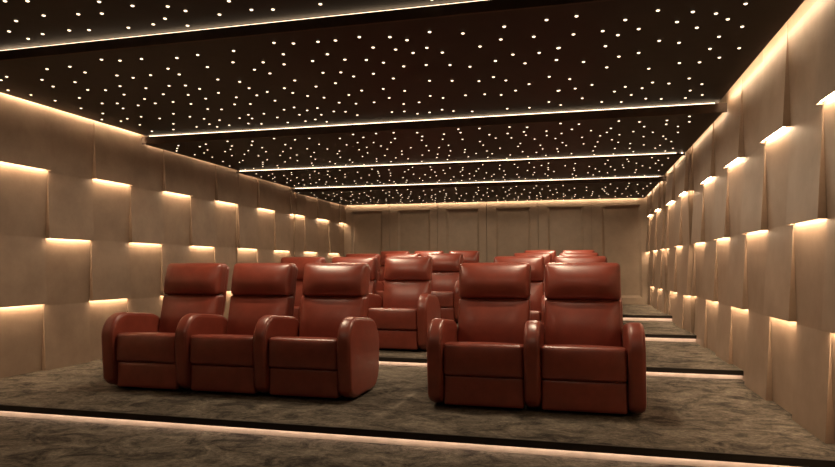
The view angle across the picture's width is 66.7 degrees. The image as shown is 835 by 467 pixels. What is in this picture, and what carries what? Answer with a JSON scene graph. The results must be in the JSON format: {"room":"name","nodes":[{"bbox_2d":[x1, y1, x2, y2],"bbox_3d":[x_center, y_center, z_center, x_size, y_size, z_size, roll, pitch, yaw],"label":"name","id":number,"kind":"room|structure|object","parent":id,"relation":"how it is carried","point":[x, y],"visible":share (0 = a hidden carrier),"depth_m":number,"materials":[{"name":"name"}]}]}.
{"room":"auditorium","nodes":[
{"label":"auditorium","id":0,"kind":"room"},
{"bbox_2d":[0,92,345,377],"bbox_3d":[-3.817,0.143,7.483,0.406,3.650,15.800,-1,-3,14],"label":"wall","id":1,"kind":"structure","parent":0,"point":[94,217],"depth_m":7.44,"materials":[{"name":"fabric"}]},
{"bbox_2d":[0,0,478,49],"bbox_3d":[-1.585,-1.713,1.941,6.789,0.071,6.003,-1,-3,14],"label":"ceiling","id":2,"kind":"structure","parent":0,"point":[61,16],"depth_m":4.48,"materials":[{"name":"black paint"}]},
{"bbox_2d":[0,416,697,466],"bbox_3d":[-1.601,1.417,1.667,6.948,0.302,5.774,-1,-3,14],"label":"floor","id":3,"kind":"structure","parent":0,"point":[24,442],"depth_m":4.02,"materials":[{"name":"carpet"}]},
{"bbox_2d":[0,0,803,136],"bbox_3d":[-0.517,-1.414,6.079,6.916,0.091,3.171,-1,-3,14],"label":"ceiling","id":4,"kind":"structure","parent":0,"point":[481,22],"depth_m":5.32,"materials":[{"name":"black paint"}]},
{"bbox_2d":[0,359,834,466],"bbox_3d":[-0.577,1.575,5.663,6.948,0.400,2.722,-1,-3,14],"label":"floor","id":5,"kind":"structure","parent":0,"point":[700,422],"depth_m":4.61,"materials":[{"name":"carpet"}]},
{"bbox_2d":[101,263,229,390],"bbox_3d":[-2.251,0.829,5.896,0.853,1.113,0.928,-1,-3,14],"label":"recliner","id":6,"kind":"object","parent":5,"relation":"on","point":[140,350],"visible":0.8,"depth_m":5.57,"materials":[{"name":"red leather"}]},
{"bbox_2d":[116,332,174,362],"bbox_3d":[-2.277,1.005,5.785,0.603,0.247,0.656,-1,-3,14],"label":"seat cushion","id":7,"kind":"object","parent":6,"relation":"on","point":[131,347],"depth_m":5.48,"materials":[{"name":"red leather"}]},
{"bbox_2d":[190,263,299,394],"bbox_3d":[-1.482,0.819,5.700,0.732,1.113,0.928,-1,-3,14],"label":"recliner","id":8,"kind":"object","parent":5,"relation":"on","point":[262,301],"visible":0.91,"depth_m":5.37,"materials":[{"name":"red leather"}]},
{"bbox_2d":[190,334,253,366],"bbox_3d":[-1.567,0.995,5.603,0.603,0.247,0.656,-1,-3,14],"label":"seat cushion","id":9,"kind":"object","parent":8,"relation":"on","point":[206,350],"depth_m":5.29,"materials":[{"name":"red leather"}]},
{"bbox_2d":[269,263,378,399],"bbox_3d":[-0.772,0.809,5.518,0.732,1.113,0.928,-1,-3,14],"label":"recliner","id":10,"kind":"object","parent":5,"relation":"on","point":[335,353],"visible":1,"depth_m":5.20,"materials":[{"name":"red leather"}]},
{"bbox_2d":[269,337,336,369],"bbox_3d":[-0.857,0.986,5.421,0.603,0.247,0.656,-1,-3,14],"label":"seat cushion","id":11,"kind":"object","parent":10,"relation":"on","point":[285,353],"depth_m":5.11,"materials":[{"name":"red leather"}]},
{"bbox_2d":[427,262,544,409],"bbox_3d":[0.590,0.791,5.170,0.853,1.113,0.928,-1,-3,14],"label":"recliner","id":12,"kind":"object","parent":5,"relation":"on","point":[492,359],"visible":1,"depth_m":4.83,"materials":[{"name":"red leather"}]},
{"bbox_2d":[444,342,523,377],"bbox_3d":[0.564,0.967,5.058,0.603,0.247,0.656,-1,-3,14],"label":"seat cushion","id":13,"kind":"object","parent":12,"relation":"on","point":[461,359],"depth_m":4.75,"materials":[{"name":"red leather"}]},
{"bbox_2d":[541,262,645,414],"bbox_3d":[1.359,0.781,4.973,0.732,1.113,0.928,-1,-3,14],"label":"recliner","id":14,"kind":"object","parent":5,"relation":"on","point":[591,365],"visible":1,"depth_m":4.64,"materials":[{"name":"red leather"}]},
{"bbox_2d":[541,345,626,382],"bbox_3d":[1.274,0.958,4.877,0.603,0.247,0.656,-1,-3,14],"label":"seat cushion","id":15,"kind":"object","parent":14,"relation":"on","point":[559,363],"depth_m":4.57,"materials":[{"name":"red leather"}]},
{"bbox_2d":[142,103,726,170],"bbox_3d":[0.125,-1.181,8.579,6.916,0.107,2.614,-1,-3,14],"label":"ceiling","id":16,"kind":"structure","parent":0,"point":[408,147],"depth_m":7.87,"materials":[{"name":"black paint"}]},
{"bbox_2d":[236,153,684,187],"bbox_3d":[0.634,-0.994,10.669,6.861,0.046,2.307,-1,-3,14],"label":"ceiling","id":17,"kind":"structure","parent":0,"point":[642,164],"depth_m":10.20,"materials":[{"name":"black paint"}]},
{"bbox_2d":[194,126,678,205],"bbox_3d":[0.713,-0.932,11.007,6.578,0.143,6.535,-1,-3,14],"label":"spotlights","id":18,"kind":"object","parent":17,"relation":"attached to","point":[677,126],"visible":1,"depth_m":9.52,"materials":[{"name":"white"}]},
{"bbox_2d":[292,176,665,205],"bbox_3d":[1.208,-0.812,12.844,6.831,0.084,2.810,-1,-3,14],"label":"ceiling","id":19,"kind":"structure","parent":0,"point":[599,188],"depth_m":12.34,"materials":[{"name":"black paint"}]},
{"bbox_2d":[344,196,648,304],"bbox_3d":[1.614,0.496,14.290,7.548,3.650,0.300,-1,-3,14],"label":"wall","id":20,"kind":"structure","parent":0,"point":[615,229],"depth_m":14.08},
{"bbox_2d":[379,341,743,379],"bbox_3d":[0.027,1.652,8.024,6.948,0.492,2.394,-1,-3,14],"label":"floor","id":21,"kind":"structure","parent":0,"point":[663,359],"depth_m":6.82,"materials":[{"name":"carpet"}]},
{"bbox_2d":[280,257,325,321],"bbox_3d":[-1.617,0.854,8.161,0.853,1.113,0.928,-1,-3,14],"label":"recliner","id":22,"kind":"object","parent":21,"relation":"on","point":[300,262],"visible":0.16,"depth_m":8.36,"materials":[{"name":"red leather"}]},
{"bbox_2d":[293,306,299,321],"bbox_3d":[-1.643,1.030,8.050,0.603,0.247,0.656,-1,-3,14],"label":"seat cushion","id":23,"kind":"object","parent":22,"relation":"on","point":[296,308],"depth_m":7.68,"materials":[{"name":"red leather"}]},
{"bbox_2d":[332,257,382,317],"bbox_3d":[-0.848,0.844,7.965,0.732,1.113,0.928,-1,-3,14],"label":"recliner","id":24,"kind":"object","parent":21,"relation":"on","point":[374,301],"visible":0.26,"depth_m":8.17,"materials":[{"name":"red leather"}]},
{"bbox_2d":[368,257,440,350],"bbox_3d":[-0.138,0.835,7.783,0.732,1.113,0.928,-1,-3,14],"label":"recliner","id":25,"kind":"object","parent":21,"relation":"on","point":[407,311],"visible":0.87,"depth_m":7.54,"materials":[{"name":"red leather"}]},
{"bbox_2d":[368,308,416,329],"bbox_3d":[-0.223,1.011,7.687,0.603,0.247,0.656,-1,-3,14],"label":"seat cushion","id":26,"kind":"object","parent":25,"relation":"on","point":[384,318],"depth_m":7.37,"materials":[{"name":"red leather"}]},
{"bbox_2d":[494,256,546,328],"bbox_3d":[1.163,0.817,7.451,0.853,1.113,0.928,-1,-3,14],"label":"recliner","id":27,"kind":"object","parent":21,"relation":"on","point":[537,297],"visible":0.3,"depth_m":7.60,"materials":[{"name":"red leather"}]},
{"bbox_2d":[530,310,540,321],"bbox_3d":[1.137,0.993,7.339,0.603,0.247,0.656,-1,-3,14],"label":"seat cushion","id":28,"kind":"object","parent":27,"relation":"on","point":[534,314],"depth_m":6.98,"materials":[{"name":"red leather"}]},
{"bbox_2d":[554,256,622,329],"bbox_3d":[1.932,0.807,7.254,0.732,1.113,0.928,-1,-3,14],"label":"recliner","id":29,"kind":"object","parent":21,"relation":"on","point":[558,259],"visible":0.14,"depth_m":7.53,"materials":[{"name":"red leather"}]},
{"bbox_2d":[456,321,696,341],"bbox_3d":[0.566,1.713,10.128,6.948,0.587,2.190,-1,-3,14],"label":"floor","id":30,"kind":"structure","parent":0,"point":[654,330],"depth_m":8.61,"materials":[{"name":"carpet"}]},
{"bbox_2d":[345,254,383,290],"bbox_3d":[-1.042,0.893,10.751,0.853,1.113,0.928,-1,-3,14],"label":"recliner","id":31,"kind":"object","parent":30,"relation":"on","point":[380,286],"visible":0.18,"depth_m":10.98,"materials":[{"name":"red leather"}]},
{"bbox_2d":[376,254,420,299],"bbox_3d":[-0.274,0.883,10.555,0.732,1.113,0.928,-1,-3,14],"label":"recliner","id":32,"kind":"object","parent":30,"relation":"on","point":[380,293],"visible":0.15,"depth_m":10.81,"materials":[{"name":"red leather"}]},
{"bbox_2d":[376,291,382,299],"bbox_3d":[-0.358,1.060,10.458,0.603,0.247,0.656,-1,-3,14],"label":"seat cushion","id":33,"kind":"object","parent":32,"relation":"on","point":[380,293],"depth_m":10.20,"materials":[{"name":"red leather"}]},
{"bbox_2d":[427,253,462,321],"bbox_3d":[0.436,0.874,10.373,0.732,1.113,0.928,-1,-3,14],"label":"recliner","id":34,"kind":"object","parent":30,"relation":"on","point":[445,267],"visible":0.43,"depth_m":10.54,"materials":[{"name":"red leather"}]},
{"bbox_2d":[431,291,453,306],"bbox_3d":[0.352,1.050,10.276,0.603,0.247,0.656,-1,-3,14],"label":"seat cushion","id":35,"kind":"object","parent":34,"relation":"on","point":[446,298],"depth_m":9.93,"materials":[{"name":"red leather"}]},
{"bbox_2d":[514,253,551,294],"bbox_3d":[1.798,0.856,10.025,0.853,1.113,0.928,-1,-3,14],"label":"recliner","id":36,"kind":"object","parent":30,"relation":"on","point":[547,256],"visible":0.11,"depth_m":10.24,"materials":[{"name":"red leather"}]},
{"bbox_2d":[559,253,598,255],"bbox_3d":[2.567,0.846,9.829,0.732,1.113,0.928,-1,-3,14],"label":"recliner","id":37,"kind":"object","parent":30,"relation":"on","point":[560,254],"visible":0.09,"depth_m":10.12,"materials":[{"name":"red leather"}]},
{"bbox_2d":[622,304,672,321],"bbox_3d":[1.192,1.791,12.574,6.948,0.685,3.100,-1,-3,14],"label":"floor","id":38,"kind":"structure","parent":0,"point":[631,312],"depth_m":10.53,"materials":[{"name":"carpet"}]},
{"bbox_2d":[379,251,409,284],"bbox_3d":[-0.555,0.907,12.899,0.853,1.113,0.928,-1,-3,14],"label":"recliner","id":39,"kind":"object","parent":38,"relation":"on","point":[382,253],"visible":0.23,"depth_m":13.16,"materials":[{"name":"red leather"}]},
{"bbox_2d":[414,251,443,256],"bbox_3d":[0.214,0.896,12.703,0.732,1.113,0.928,-1,-3,14],"label":"recliner","id":40,"kind":"object","parent":38,"relation":"on","point":[422,253],"visible":0.09,"depth_m":12.98,"materials":[{"name":"red leather"}]},
{"bbox_2d":[449,251,478,262],"bbox_3d":[0.924,0.887,12.521,0.732,1.113,0.928,-1,-3,14],"label":"recliner","id":41,"kind":"object","parent":38,"relation":"on","point":[468,256],"visible":0.19,"depth_m":12.73,"materials":[{"name":"red leather"}]},
{"bbox_2d":[524,250,555,262],"bbox_3d":[2.333,0.868,12.161,0.853,1.113,0.928,-1,-3,14],"label":"recliner","id":42,"kind":"object","parent":38,"relation":"on","point":[553,252],"visible":0.15,"depth_m":12.41,"materials":[{"name":"red leather"}]},
{"bbox_2d":[562,250,594,252],"bbox_3d":[3.102,0.858,11.965,0.732,1.113,0.928,-1,-3,14],"label":"recliner","id":43,"kind":"object","parent":38,"relation":"on","point":[563,251],"visible":0.08,"depth_m":12.25,"materials":[{"name":"red leather"}]},
{"bbox_2d":[646,0,834,443],"bbox_3d":[3.078,0.051,5.720,0.456,3.650,15.800,-1,-3,14],"label":"wall","id":44,"kind":"structure","parent":0,"point":[740,241],"depth_m":5.09,"materials":[{"name":"fabric"}]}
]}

